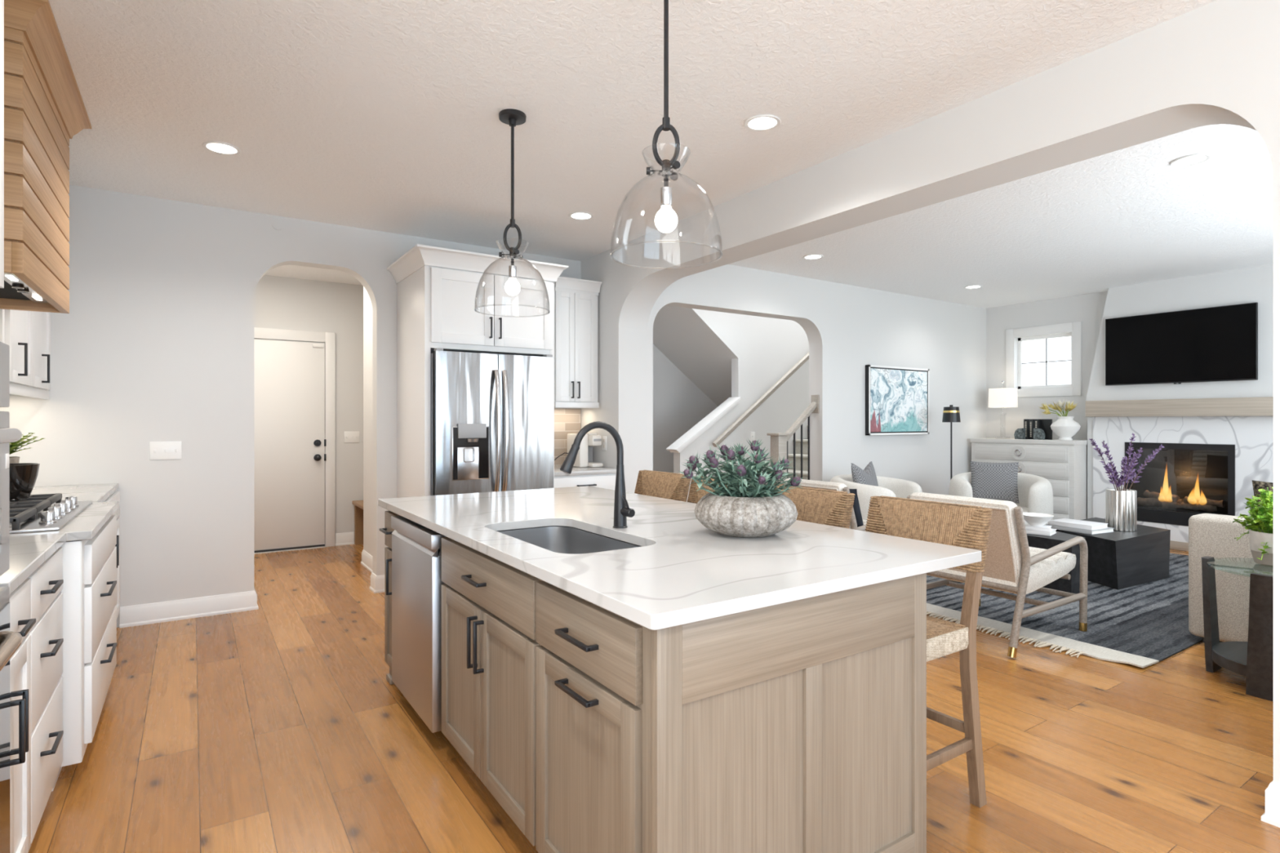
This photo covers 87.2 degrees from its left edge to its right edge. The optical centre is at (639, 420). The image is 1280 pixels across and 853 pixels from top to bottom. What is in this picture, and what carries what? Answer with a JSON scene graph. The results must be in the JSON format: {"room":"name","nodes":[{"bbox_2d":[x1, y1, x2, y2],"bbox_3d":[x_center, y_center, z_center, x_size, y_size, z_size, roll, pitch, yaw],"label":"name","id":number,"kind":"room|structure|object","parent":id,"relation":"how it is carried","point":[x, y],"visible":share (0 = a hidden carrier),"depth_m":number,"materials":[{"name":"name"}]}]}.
{"room":"kitchen","nodes":[
{"label":"kitchen","id":0,"kind":"room"},
{"bbox_2d":[0,184,580,627],"bbox_3d":[-2.172,-0.069,5.063,4.040,2.743,0.145,0,0,-34],"label":"wall","id":1,"kind":"structure","parent":0,"point":[155,341],"depth_m":4.40,"materials":[{"name":"white paint"}]},
{"bbox_2d":[149,441,181,459],"bbox_3d":[-3.079,0.194,4.362,0.170,0.118,0.014,0,0,-34],"label":"switch plate","id":2,"kind":"object","parent":1,"relation":"attached to","point":[157,450],"visible":1,"depth_m":4.36,"materials":[{"name":"white plastic"}]},
{"bbox_2d":[119,572,384,628],"bbox_3d":[-2.613,1.239,4.755,1.685,0.128,0.169,0,0,-34],"label":"baseboard","id":3,"kind":"structure","parent":1,"relation":"attached to","point":[195,607],"depth_m":4.44,"materials":[{"name":"white paint"}]},
{"bbox_2d":[554,408,581,465],"bbox_3d":[-0.796,0.143,5.886,0.625,0.500,0.009,0,0,-34],"label":"tile backsplash","id":4,"kind":"structure","parent":1,"relation":"attached to","point":[566,421],"depth_m":5.96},
{"bbox_2d":[554,275,601,408],"bbox_3d":[-0.609,-0.644,5.776,0.417,1.075,0.402,0,0,-34],"label":"upper cabinet","id":5,"kind":"object","parent":1,"relation":"attached to","point":[575,300],"visible":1,"depth_m":5.63,"materials":[{"name":"white paint"}]},
{"bbox_2d":[253,275,363,533],"bbox_3d":[-3.509,-0.069,6.843,2.450,2.743,0.120,0,0,-34],"label":"wall","id":6,"kind":"structure","parent":0,"point":[285,303],"depth_m":7.02,"materials":[{"name":"white paint"}]},
{"bbox_2d":[253,338,325,552],"bbox_3d":[-3.654,0.247,6.606,1.046,2.088,0.109,0,0,-34],"label":"door","id":7,"kind":"structure","parent":6,"relation":"in","point":[290,441],"depth_m":6.72,"materials":[{"name":"white paint"}]},
{"bbox_2d":[253,327,335,554],"bbox_3d":[-3.678,0.196,6.631,1.235,2.215,0.045,0,0,-34],"label":"trim","id":8,"kind":"structure","parent":6,"relation":"attached to","point":[328,338],"depth_m":6.93,"materials":[{"name":"white paint"}]},
{"bbox_2d":[344,431,359,443],"bbox_3d":[-3.035,0.173,7.078,0.150,0.120,0.014,0,0,-34],"label":"switch plate","id":9,"kind":"object","parent":6,"relation":"attached to","point":[349,436],"visible":1,"depth_m":7.08,"materials":[{"name":"white plastic"}]},
{"bbox_2d":[363,286,372,555],"bbox_3d":[-2.210,-0.069,6.381,0.800,2.743,2.090,0,0,-34],"label":"wall","id":10,"kind":"structure","parent":0,"point":[367,307],"depth_m":5.98,"materials":[{"name":"white paint"}]},
{"bbox_2d":[335,532,372,572],"bbox_3d":[-2.519,1.239,6.178,0.180,0.128,2.085,0,0,-34],"label":"baseboard","id":11,"kind":"structure","parent":10,"relation":"attached to","point":[347,538],"depth_m":6.99,"materials":[{"name":"white paint"}]},
{"bbox_2d":[28,544,1279,852],"bbox_3d":[1.817,1.363,4.035,9.900,0.120,11.100,0,0,-34],"label":"floor","id":12,"kind":"structure","parent":0,"point":[279,726],"depth_m":2.63,"materials":[{"name":"brown wood"}]},
{"bbox_2d":[0,0,22,852],"bbox_3d":[-1.503,0.078,1.071,0.706,2.450,0.950,0,0,-34],"label":"oven tower","id":13,"kind":"object","parent":12,"relation":"on","point":[10,642],"visible":1,"depth_m":1.56,"materials":[{"name":"white paint"}]},
{"bbox_2d":[9,577,35,852],"bbox_3d":[-1.873,0.866,1.591,0.668,0.875,0.314,0,0,-34],"label":"base cabinet","id":14,"kind":"object","parent":12,"relation":"on","point":[21,622],"visible":0.7,"depth_m":1.76,"materials":[{"name":"white paint"}]},
{"bbox_2d":[26,546,63,844],"bbox_3d":[-2.117,0.866,1.958,0.668,0.875,0.563,0,0,-34],"label":"base cabinet","id":15,"kind":"object","parent":12,"relation":"on","point":[46,581],"visible":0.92,"depth_m":2.07,"materials":[{"name":"white paint"}]},
{"bbox_2d":[51,514,116,791],"bbox_3d":[-2.537,0.866,2.652,0.739,0.875,1.043,0,0,-34],"label":"base cabinet","id":16,"kind":"object","parent":12,"relation":"on","point":[89,591],"visible":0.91,"depth_m":2.45,"materials":[{"name":"white paint"}]},
{"bbox_2d":[0,483,119,595],"bbox_3d":[-2.641,0.409,2.776,0.720,0.032,3.137,0,0,-34],"label":"countertop","id":17,"kind":"structure","parent":16,"relation":"on","point":[28,551],"depth_m":2.37,"materials":[{"name":"stone"}]},
{"bbox_2d":[9,456,19,463],"bbox_3d":[-3.117,0.285,3.234,0.194,0.215,0.194,0,0,-34],"label":"plant pot","id":18,"kind":"object","parent":17,"relation":"on","point":[13,460],"visible":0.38,"depth_m":3.25,"materials":[{"name":"white ceramic"}]},
{"bbox_2d":[9,432,44,454],"bbox_3d":[-3.115,0.127,3.238,0.309,0.153,0.368,0,0,18],"label":"potted fern","id":19,"kind":"object","parent":18,"relation":"on","point":[15,446],"visible":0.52,"depth_m":3.28,"materials":[{"name":"green plant"}]},
{"bbox_2d":[9,493,93,533],"bbox_3d":[-2.555,0.364,2.666,0.505,0.058,0.970,0,0,-34],"label":"gas cooktop","id":20,"kind":"object","parent":17,"relation":"in","point":[41,512],"visible":0.94,"depth_m":2.61,"materials":[{"name":"silver metal"}]},
{"bbox_2d":[9,462,39,501],"bbox_3d":[-2.691,0.262,2.857,0.210,0.150,0.210,0,0,-34],"label":"glazed pot","id":21,"kind":"object","parent":20,"relation":"on","point":[23,476],"visible":0.65,"depth_m":2.84,"materials":[{"name":"black"}]},
{"bbox_2d":[103,489,119,618],"bbox_3d":[-3.193,0.866,3.571,0.668,0.875,1.195,0,0,-34],"label":"base cabinet","id":22,"kind":"object","parent":12,"relation":"on","point":[115,496],"visible":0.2,"depth_m":4.14,"materials":[{"name":"white paint"}]},
{"bbox_2d":[351,500,363,545],"bbox_3d":[-2.515,1.073,6.784,0.540,0.460,1.040,0,0,-34],"label":"bench","id":23,"kind":"object","parent":12,"relation":"on","point":[358,504],"visible":0.24,"depth_m":7.06,"materials":[{"name":"brown wood"}]},
{"bbox_2d":[379,510,398,684],"bbox_3d":[-0.865,0.864,3.502,0.916,0.878,0.237,0,0,-34],"label":"base cabinet","id":24,"kind":"object","parent":12,"relation":"on","point":[387,531],"visible":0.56,"depth_m":3.30,"materials":[{"name":"brown wood"}]},
{"bbox_2d":[391,515,445,733],"bbox_3d":[-0.702,0.863,3.057,0.677,0.870,0.665,0,0,-34],"label":"dishwasher","id":25,"kind":"object","parent":12,"relation":"on","point":[416,548],"visible":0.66,"depth_m":2.78,"materials":[{"name":"silver"}]},
{"bbox_2d":[386,244,568,497],"bbox_3d":[-1.236,0.068,5.097,1.123,2.470,0.828,0,0,-34],"label":"surround","id":26,"kind":"object","parent":12,"relation":"on","point":[437,287],"visible":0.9,"depth_m":4.79,"materials":[{"name":"white paint"}]},
{"bbox_2d":[441,536,542,846],"bbox_3d":[-0.178,0.864,2.470,0.916,0.878,0.862,0,0,-34],"label":"base cabinet","id":27,"kind":"object","parent":12,"relation":"on","point":[489,644],"visible":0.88,"depth_m":2.16,"materials":[{"name":"brown wood"}]},
{"bbox_2d":[377,485,982,630],"bbox_3d":[-0.140,0.409,2.701,1.215,0.032,2.423,0,0,-34],"label":"countertop","id":28,"kind":"structure","parent":27,"relation":"on","point":[683,571],"depth_m":1.97,"materials":[{"name":"stone"}]},
{"bbox_2d":[497,525,641,554],"bbox_3d":[-0.264,0.520,2.346,0.402,0.186,0.753,0,0,-34],"label":"sink","id":29,"kind":"object","parent":28,"relation":"in","point":[556,539],"visible":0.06,"depth_m":2.65,"materials":[{"name":"silver metal"}]},
{"bbox_2d":[560,421,635,528],"bbox_3d":[-0.153,0.198,2.400,0.272,0.390,0.091,0,0,-34],"label":"kitchen faucet","id":30,"kind":"object","parent":28,"relation":"on","point":[621,512],"visible":1,"depth_m":2.45,"materials":[{"name":"black metal"}]},
{"bbox_2d":[693,490,797,537],"bbox_3d":[0.368,0.324,2.342,0.354,0.139,0.354,0,0,-34],"label":"stone bowl","id":31,"kind":"object","parent":28,"relation":"on","point":[745,517],"visible":0.85,"depth_m":2.21,"materials":[{"name":"stone"}]},
{"bbox_2d":[679,440,803,497],"bbox_3d":[0.343,0.172,2.337,0.433,0.226,0.418,0,0,-34],"label":"plant","id":32,"kind":"object","parent":31,"relation":"in","point":[746,478],"visible":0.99,"depth_m":2.28,"materials":[{"name":"green plant"}]},
{"bbox_2d":[431,347,553,495],"bbox_3d":[-1.207,0.396,5.064,0.884,1.775,0.864,0,0,-34],"label":"refrigerator","id":33,"kind":"object","parent":12,"relation":"on","point":[492,415],"visible":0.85,"depth_m":4.72,"materials":[{"name":"grey metal"}]},
{"bbox_2d":[554,473,616,489],"bbox_3d":[-0.595,0.866,5.577,0.605,0.875,0.729,0,0,-34],"label":"base cabinet","id":34,"kind":"object","parent":12,"relation":"on","point":[606,481],"visible":0.19,"depth_m":5.30,"materials":[{"name":"white paint"}]},
{"bbox_2d":[554,465,616,476],"bbox_3d":[-0.595,0.409,5.584,0.625,0.032,0.713,0,0,-34],"label":"countertop","id":35,"kind":"structure","parent":34,"relation":"on","point":[575,470],"depth_m":5.35,"materials":[{"name":"stone"}]},
{"bbox_2d":[554,432,603,467],"bbox_3d":[-0.615,0.248,5.704,0.548,0.290,0.320,0,0,-21],"label":"coffee maker","id":36,"kind":"object","parent":35,"relation":"on","point":[584,455],"visible":0.79,"depth_m":5.66,"materials":[{"name":"white plastic"}]},
{"bbox_2d":[536,580,651,852],"bbox_3d":[0.218,0.864,1.877,0.916,0.878,0.562,0,0,-34],"label":"base cabinet","id":37,"kind":"object","parent":12,"relation":"on","point":[593,663],"visible":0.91,"depth_m":1.62,"materials":[{"name":"brown wood"}]},
{"bbox_2d":[634,470,691,502],"bbox_3d":[-0.038,0.799,3.742,0.468,1.008,0.478,0,0,-34],"label":"bar stool","id":38,"kind":"object","parent":12,"relation":"on","point":[671,486],"visible":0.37,"depth_m":3.80,"materials":[{"name":"wicker"}]},
{"bbox_2d":[687,475,727,503],"bbox_3d":[0.248,0.799,3.314,0.468,1.008,0.478,0,0,-34],"label":"bar stool","id":39,"kind":"object","parent":12,"relation":"on","point":[694,496],"visible":0.07,"depth_m":3.54,"materials":[{"name":"wicker"}]},
{"bbox_2d":[764,425,808,484],"bbox_3d":[2.638,0.057,8.266,3.542,2.492,1.060,0,0,-34],"label":"staircase","id":40,"kind":"structure","parent":12,"relation":"on","point":[797,442],"depth_m":8.06,"materials":[{"name":"wood"}]},
{"bbox_2d":[651,573,926,852],"bbox_3d":[0.419,0.864,1.657,0.935,0.878,0.022,0,0,-34],"label":"island end panel","id":41,"kind":"object","parent":12,"relation":"on","point":[799,726],"visible":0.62,"depth_m":1.62,"materials":[{"name":"brown wood"}]},
{"bbox_2d":[766,395,819,484],"bbox_3d":[1.569,0.518,6.802,0.626,1.570,0.166,0,0,-34],"label":"stair railing","id":42,"kind":"object","parent":12,"relation":"on","point":[779,441],"visible":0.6,"depth_m":6.77,"materials":[{"name":"grey wood"}]},
{"bbox_2d":[775,484,854,528],"bbox_3d":[0.567,0.799,2.835,0.468,1.008,0.478,0,0,-34],"label":"bar stool","id":43,"kind":"object","parent":12,"relation":"on","point":[820,506],"visible":0.24,"depth_m":2.84,"materials":[{"name":"wicker"}]},
{"bbox_2d":[865,495,992,808],"bbox_3d":[0.883,0.799,2.361,0.468,1.008,0.478,0,0,-34],"label":"bar stool","id":44,"kind":"object","parent":12,"relation":"on","point":[963,526],"visible":0.49,"depth_m":2.27,"materials":[{"name":"brown wood"}]},
{"bbox_2d":[942,404,960,479],"bbox_3d":[3.465,0.564,7.477,0.264,1.478,0.264,0,0,-34],"label":"floor lamp","id":45,"kind":"object","parent":12,"relation":"on","point":[951,414],"visible":0.62,"depth_m":7.42,"materials":[{"name":"black metal"}]},
{"bbox_2d":[969,437,1087,519],"bbox_3d":[4.575,0.760,7.917,0.475,1.085,1.184,0,0,-34],"label":"dresser","id":46,"kind":"object","parent":12,"relation":"on","point":[1063,463],"visible":0.38,"depth_m":7.48,"materials":[{"name":"white wood"}]},
{"bbox_2d":[988,380,1017,413],"bbox_3d":[4.422,-0.134,8.187,0.200,0.704,0.270,0,0,-34],"label":"table lamp","id":47,"kind":"object","parent":46,"relation":"on","point":[1002,397],"visible":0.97,"depth_m":8.10,"materials":[{"name":"white fabric"}]},
{"bbox_2d":[1013,428,1025,439],"bbox_3d":[4.465,0.153,7.901,0.075,0.130,0.095,0,0,-34],"label":"bookend","id":48,"kind":"object","parent":46,"relation":"on","point":[1020,433],"visible":0.92,"depth_m":7.87,"materials":[{"name":"stone"}]},
{"bbox_2d":[1033,428,1045,439],"bbox_3d":[4.588,0.153,7.718,0.075,0.130,0.095,0,0,-34],"label":"bookend","id":49,"kind":"object","parent":46,"relation":"on","point":[1038,433],"visible":1,"depth_m":7.69,"materials":[{"name":"stone"}]},
{"bbox_2d":[1041,419,1052,439],"bbox_3d":[4.702,0.101,7.762,0.035,0.235,0.103,0,0,-34],"label":"book","id":50,"kind":"object","parent":46,"relation":"on","point":[1046,424],"visible":0.77,"depth_m":7.74,"materials":[{"name":"black paper"}]},
{"bbox_2d":[1050,416,1080,439],"bbox_3d":[4.789,0.086,7.564,0.290,0.265,0.290,0,0,-34],"label":"vase","id":51,"kind":"object","parent":46,"relation":"on","point":[1064,427],"visible":0.94,"depth_m":7.49,"materials":[{"name":"white"}]},
{"bbox_2d":[1039,399,1077,416],"bbox_3d":[4.709,-0.125,7.555,0.208,0.243,0.392,0,0,-34],"label":"dried flowers","id":52,"kind":"object","parent":51,"relation":"in","point":[1068,406],"visible":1,"depth_m":7.58,"materials":[{"name":"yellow plant"}]},
{"bbox_2d":[926,553,1202,667],"bbox_3d":[3.454,1.291,5.613,3.925,0.022,2.590,0,0,-34],"label":"area rug","id":53,"kind":"object","parent":12,"relation":"on","point":[1143,625],"visible":0.27,"depth_m":4.36,"materials":[{"name":"fabric"}]},
{"bbox_2d":[775,477,866,531],"bbox_3d":[1.585,0.875,5.281,0.891,0.848,0.713,0,0,-34],"label":"armchair","id":54,"kind":"object","parent":53,"relation":"on","point":[838,486],"visible":0.09,"depth_m":4.88,"materials":[{"name":"beige fabric"}]},
{"bbox_2d":[848,488,865,531],"bbox_3d":[1.523,0.673,5.125,0.164,0.344,0.400,0,0,-34],"label":"throw pillow","id":55,"kind":"object","parent":54,"relation":"on","point":[856,508],"visible":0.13,"depth_m":4.97,"materials":[{"name":"blue fabric"}]},
{"bbox_2d":[830,474,922,519],"bbox_3d":[2.217,0.913,6.359,0.920,0.759,0.835,0,0,-45],"label":"barrel chair","id":56,"kind":"object","parent":53,"relation":"on","point":[887,486],"visible":0.27,"depth_m":6.29,"materials":[{"name":"beige fabric"}]},
{"bbox_2d":[850,461,878,486],"bbox_3d":[2.158,0.603,6.409,0.422,0.411,0.150,0,0,-44],"label":"throw pillow","id":57,"kind":"object","parent":56,"relation":"on","point":[868,476],"visible":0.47,"depth_m":6.33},
{"bbox_2d":[906,492,1088,658],"bbox_3d":[2.199,0.875,4.188,0.891,0.848,0.713,0,0,-34],"label":"armchair","id":58,"kind":"object","parent":53,"relation":"on","point":[1011,566],"visible":0.56,"depth_m":3.87,"materials":[{"name":"beige fabric"}]},
{"bbox_2d":[909,492,1022,583],"bbox_3d":[1.946,0.717,4.019,0.205,0.532,0.620,0,0,-34],"label":"cushion","id":59,"kind":"object","parent":58,"relation":"on","point":[1003,562],"depth_m":3.81,"materials":[{"name":"beige fabric"}]},
{"bbox_2d":[926,546,1075,594],"bbox_3d":[2.240,0.902,4.215,0.722,0.182,0.610,0,0,-34],"label":"seat cushion","id":60,"kind":"object","parent":58,"relation":"on","point":[1005,575],"depth_m":3.91,"materials":[{"name":"beige fabric"}]},
{"bbox_2d":[948,471,1053,524],"bbox_3d":[3.614,0.913,6.761,0.920,0.759,0.835,0,0,26],"label":"barrel chair","id":61,"kind":"object","parent":53,"relation":"on","point":[1035,493],"visible":0.25,"depth_m":6.60,"materials":[{"name":"white fabric"}]},
{"bbox_2d":[969,461,1019,503],"bbox_3d":[3.603,0.623,6.836,0.445,0.408,0.168,0,0,23],"label":"throw pillow","id":62,"kind":"object","parent":61,"relation":"on","point":[991,481],"visible":0.94,"depth_m":6.79,"materials":[{"name":"fabric"}]},
{"bbox_2d":[1019,506,1028,524],"bbox_3d":[3.575,1.010,6.682,0.660,0.305,0.660,0,0,26],"label":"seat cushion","id":63,"kind":"object","parent":61,"relation":"on","point":[1025,508],"depth_m":6.50,"materials":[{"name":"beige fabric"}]},
{"bbox_2d":[1026,531,1085,594],"bbox_3d":[3.173,1.083,5.156,0.460,0.420,0.460,0,0,-34],"label":"coffee table","id":64,"kind":"object","parent":53,"relation":"on","point":[1072,585],"visible":0.29,"depth_m":4.97,"materials":[{"name":"black wood"}]},
{"bbox_2d":[1026,528,1056,536],"bbox_3d":[3.090,0.857,5.208,0.200,0.030,0.200,0,0,44],"label":"book","id":65,"kind":"object","parent":64,"relation":"on","point":[1052,531],"visible":0.57,"depth_m":5.13,"materials":[{"name":"white paper"}]},
{"bbox_2d":[1025,524,1051,531],"bbox_3d":[3.082,0.829,5.203,0.170,0.026,0.160,0,0,36],"label":"book","id":66,"kind":"object","parent":65,"relation":"on","point":[1044,528],"visible":0.73,"depth_m":5.15,"materials":[{"name":"white paper"}]},
{"bbox_2d":[1022,512,1053,526],"bbox_3d":[3.076,0.772,5.211,0.230,0.086,0.230,0,0,-34],"label":"decorative bowl","id":67,"kind":"object","parent":66,"relation":"on","point":[1035,519],"visible":0.97,"depth_m":5.16,"materials":[{"name":"ceramic"}]},
{"bbox_2d":[1055,517,1170,590],"bbox_3d":[3.914,1.098,5.649,1.260,0.390,0.680,0,0,-34],"label":"coffee table","id":68,"kind":"object","parent":53,"relation":"on","point":[1117,560],"visible":0.64,"depth_m":5.28,"materials":[{"name":"black wood"}]},
{"bbox_2d":[1045,524,1114,534],"bbox_3d":[3.626,0.886,5.541,0.300,0.032,0.370,0,0,-26],"label":"book","id":69,"kind":"object","parent":68,"relation":"on","point":[1108,530],"visible":0.68,"depth_m":5.41,"materials":[{"name":"grey paper"}]},
{"bbox_2d":[1048,518,1108,530],"bbox_3d":[3.612,0.853,5.544,0.250,0.034,0.340,0,0,-30],"label":"book","id":70,"kind":"object","parent":69,"relation":"on","point":[1073,523],"visible":0.88,"depth_m":5.49,"materials":[{"name":"white paper"}]},
{"bbox_2d":[1105,488,1137,531],"bbox_3d":[3.983,0.738,5.563,0.212,0.330,0.210,0,0,-34],"label":"vase","id":71,"kind":"object","parent":68,"relation":"on","point":[1121,506],"visible":0.91,"depth_m":5.48,"materials":[{"name":"silver metal"}]},
{"bbox_2d":[1089,432,1164,491],"bbox_3d":[4.033,0.350,5.560,0.612,0.499,0.143,0,0,0],"label":"stems","id":72,"kind":"object","parent":71,"relation":"in","point":[1114,475],"visible":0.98,"depth_m":5.56,"materials":[{"name":"purple"}]},
{"bbox_2d":[1093,416,1273,551],"bbox_3d":[5.788,0.630,6.377,0.194,1.345,2.592,0,0,-34],"label":"fireplace","id":73,"kind":"object","parent":12,"relation":"on","point":[1184,480],"visible":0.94,"depth_m":6.78,"materials":[{"name":"stone"}]},
{"bbox_2d":[1188,513,1273,642],"bbox_3d":[4.482,0.923,4.201,2.420,0.740,0.980,0,0,-34],"label":"armchair","id":74,"kind":"object","parent":12,"relation":"on","point":[1210,535],"visible":0.52,"depth_m":3.80,"materials":[{"name":"fabric"}]},
{"bbox_2d":[1252,480,1273,507],"bbox_3d":[3.757,0.583,3.766,0.484,0.473,0.178,0,0,43],"label":"throw pillow","id":75,"kind":"object","parent":74,"relation":"on","point":[1257,485],"visible":0.09,"depth_m":3.88,"materials":[{"name":"fabric"}]},
{"bbox_2d":[1201,555,1273,701],"bbox_3d":[3.148,1.012,3.300,0.560,0.582,0.560,0,0,-1],"label":"side table","id":76,"kind":"object","parent":12,"relation":"on","point":[1252,659],"visible":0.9,"depth_m":3.19,"materials":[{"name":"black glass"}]},
{"bbox_2d":[1211,641,1247,676],"bbox_3d":[3.148,1.198,3.300,0.520,0.060,0.520,0,0,-34],"label":"shelf","id":77,"kind":"object","parent":76,"relation":"attached to","point":[1232,656],"depth_m":3.37,"materials":[{"name":"grey wood"}]},
{"bbox_2d":[1248,528,1273,566],"bbox_3d":[3.220,0.645,3.404,0.200,0.165,0.200,0,0,-34],"label":"planter","id":78,"kind":"object","parent":76,"relation":"on","point":[1256,538],"visible":0.56,"depth_m":3.38,"materials":[{"name":"ceramic"}]},
{"bbox_2d":[1232,486,1273,559],"bbox_3d":[3.218,0.509,3.402,0.317,0.368,0.339,0,0,-2],"label":"leafy plant","id":79,"kind":"object","parent":78,"relation":"in","point":[1263,517],"visible":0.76,"depth_m":3.42,"materials":[{"name":"green plant"}]},
{"bbox_2d":[48,0,1273,307],"bbox_3d":[1.817,-1.500,4.035,9.900,0.120,11.100,0,0,-34],"label":"ceiling","id":80,"kind":"structure","parent":0,"point":[378,115],"depth_m":3.25,"materials":[{"name":"white"}]},
{"bbox_2d":[201,141,240,155],"bbox_3d":[-2.205,-1.435,3.542,0.176,0.007,0.176,0,0,-34],"label":"recessed light","id":81,"kind":"object","parent":80,"relation":"in","point":[221,148],"visible":1,"depth_m":3.54,"materials":[{"name":"white plastic"}]},
{"bbox_2d":[474,108,550,316],"bbox_3d":[-0.600,-0.977,3.163,0.351,0.927,0.351,0,0,14],"label":"pendant light","id":82,"kind":"object","parent":80,"relation":"hanging from","point":[512,117],"visible":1,"depth_m":3.15,"materials":[{"name":"black"}]},
{"bbox_2d":[568,211,593,220],"bbox_3d":[-0.413,-1.435,4.712,0.176,0.007,0.176,0,0,-34],"label":"recessed light","id":83,"kind":"object","parent":80,"relation":"in","point":[581,215],"visible":1,"depth_m":4.71,"materials":[{"name":"white"}]},
{"bbox_2d":[609,0,722,269],"bbox_3d":[0.082,-0.977,2.104,0.351,0.927,0.351,0,0,9],"label":"pendant light","id":84,"kind":"object","parent":80,"relation":"hanging from","point":[666,219],"visible":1,"depth_m":2.10,"materials":[{"name":"glass"}]},
{"bbox_2d":[660,186,671,205],"bbox_3d":[0.082,-0.699,2.104,0.037,0.056,0.037,0,0,-34],"label":"socket","id":85,"kind":"object","parent":84,"relation":"attached to","point":[665,191],"depth_m":2.09,"materials":[{"name":"silver metal"}]},
{"bbox_2d":[744,114,781,131],"bbox_3d":[0.591,-1.435,3.242,0.176,0.007,0.176,0,0,-34],"label":"recessed light","id":86,"kind":"object","parent":80,"relation":"in","point":[762,122],"visible":1,"depth_m":3.24,"materials":[{"name":"white"}]},
{"bbox_2d":[1169,153,1211,166],"bbox_3d":[3.035,-1.435,3.705,0.176,0.007,0.176,0,0,-34],"label":"recessed light","id":87,"kind":"object","parent":80,"relation":"in","point":[1193,159],"visible":1,"depth_m":3.70,"materials":[{"name":"white"}]},
{"bbox_2d":[653,344,717,472],"bbox_3d":[0.933,-1.297,9.347,6.080,5.200,0.120,0,0,-34],"label":"wall","id":88,"kind":"structure","parent":0,"point":[679,404],"depth_m":8.92,"materials":[{"name":"white paint"}]},
{"bbox_2d":[653,305,731,406],"bbox_3d":[0.769,-1.707,7.771,7.500,4.580,2.560,0,0,-34],"label":"stairwell wall","id":89,"kind":"structure","parent":0,"point":[677,334],"depth_m":8.39,"materials":[{"name":"white paint"}]},
{"bbox_2d":[673,307,808,502],"bbox_3d":[0.910,-1.297,7.830,7.800,5.200,0.120,0,0,-34],"label":"wall","id":90,"kind":"structure","parent":0,"point":[762,350],"depth_m":8.09,"materials":[{"name":"white paint"}]},
{"bbox_2d":[666,396,740,453],"bbox_3d":[0.736,0.039,7.713,0.940,0.638,0.200,0,0,-34],"label":"trim","id":91,"kind":"structure","parent":90,"relation":"attached to","point":[722,410],"depth_m":7.66,"materials":[{"name":"white paint"}]},
{"bbox_2d":[711,351,808,447],"bbox_3d":[2.191,-0.889,8.549,3.304,2.379,0.102,0,0,-34],"label":"wall handrail","id":92,"kind":"object","parent":90,"relation":"attached to","point":[806,357],"visible":0.46,"depth_m":7.99,"materials":[{"name":"grey wood"}]},
{"bbox_2d":[607,245,986,495],"bbox_3d":[2.128,-0.069,7.175,5.660,2.743,0.180,0,0,-34],"label":"wall","id":93,"kind":"structure","parent":0,"point":[847,328],"depth_m":7.07,"materials":[{"name":"white paint"}]},
{"bbox_2d":[865,364,928,435],"bbox_3d":[2.904,-0.222,7.552,1.090,0.760,0.050,0,0,-34],"label":"framed painting","id":94,"kind":"object","parent":93,"relation":"attached to","point":[897,397],"visible":1,"depth_m":7.50,"materials":[{"name":"black metal"}]},
{"bbox_2d":[580,0,1279,784],"bbox_3d":[1.900,-0.069,2.676,0.290,2.743,8.345,0,0,-34],"label":"wall","id":95,"kind":"structure","parent":0,"point":[1218,61],"depth_m":2.87,"materials":[{"name":"white paint"}]},
{"bbox_2d":[1261,780,1279,827],"bbox_3d":[3.161,1.239,0.784,0.338,0.128,3.599,0,0,-34],"label":"baseboard","id":96,"kind":"structure","parent":95,"relation":"attached to","point":[1271,815],"depth_m":2.17,"materials":[{"name":"white paint"}]},
{"bbox_2d":[986,291,1107,439],"bbox_3d":[5.831,-0.069,6.650,0.160,2.743,4.800,0,0,-34],"label":"wall","id":97,"kind":"structure","parent":0,"point":[1086,308],"depth_m":8.10,"materials":[{"name":"white paint"}]},
{"bbox_2d":[1005,321,1081,397],"bbox_3d":[4.854,-0.710,8.060,0.141,0.845,0.850,0,0,-34],"label":"window","id":98,"kind":"structure","parent":97,"relation":"in","point":[1015,338],"depth_m":8.06,"materials":[{"name":"white paint"}]},
{"bbox_2d":[1085,264,1273,518],"bbox_3d":[5.801,-0.069,6.388,0.180,2.743,2.755,0,0,-34],"label":"wall","id":99,"kind":"structure","parent":0,"point":[1253,284],"depth_m":6.69,"materials":[{"name":"white paint"}]},
{"bbox_2d":[1085,396,1273,417],"bbox_3d":[5.675,-0.129,6.270,0.160,0.172,2.680,0,0,-34],"label":"mantel shelf","id":100,"kind":"object","parent":99,"relation":"attached to","point":[1262,406],"visible":1,"depth_m":6.61,"materials":[{"name":"grey wood"}]},
{"bbox_2d":[1105,302,1257,385],"bbox_3d":[5.400,-0.733,6.763,0.070,0.732,1.245,0,0,-34],"label":"television","id":101,"kind":"object","parent":99,"relation":"attached to","point":[1220,343],"visible":1,"depth_m":6.68,"materials":[{"name":"black metal"}]},
{"bbox_3d":[-1.589,-0.069,0.437,0.120,2.743,8.490,0,0,-34],"label":"wall","id":102,"kind":"structure","parent":0,"visible":0},
{"bbox_2d":[0,309,50,399],"bbox_3d":[-3.335,-0.637,3.486,0.352,1.020,1.181,0,0,-34],"label":"upper cabinet","id":103,"kind":"object","parent":102,"relation":"attached to","point":[27,334],"visible":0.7,"depth_m":3.49,"materials":[{"name":"white paint"}]},
{"bbox_2d":[0,0,91,313],"bbox_3d":[-2.604,-0.973,2.621,0.609,0.932,1.200,0,0,-34],"label":"range hood","id":104,"kind":"object","parent":102,"relation":"attached to","point":[44,107],"visible":1,"depth_m":2.52,"materials":[{"name":"brown wood"}]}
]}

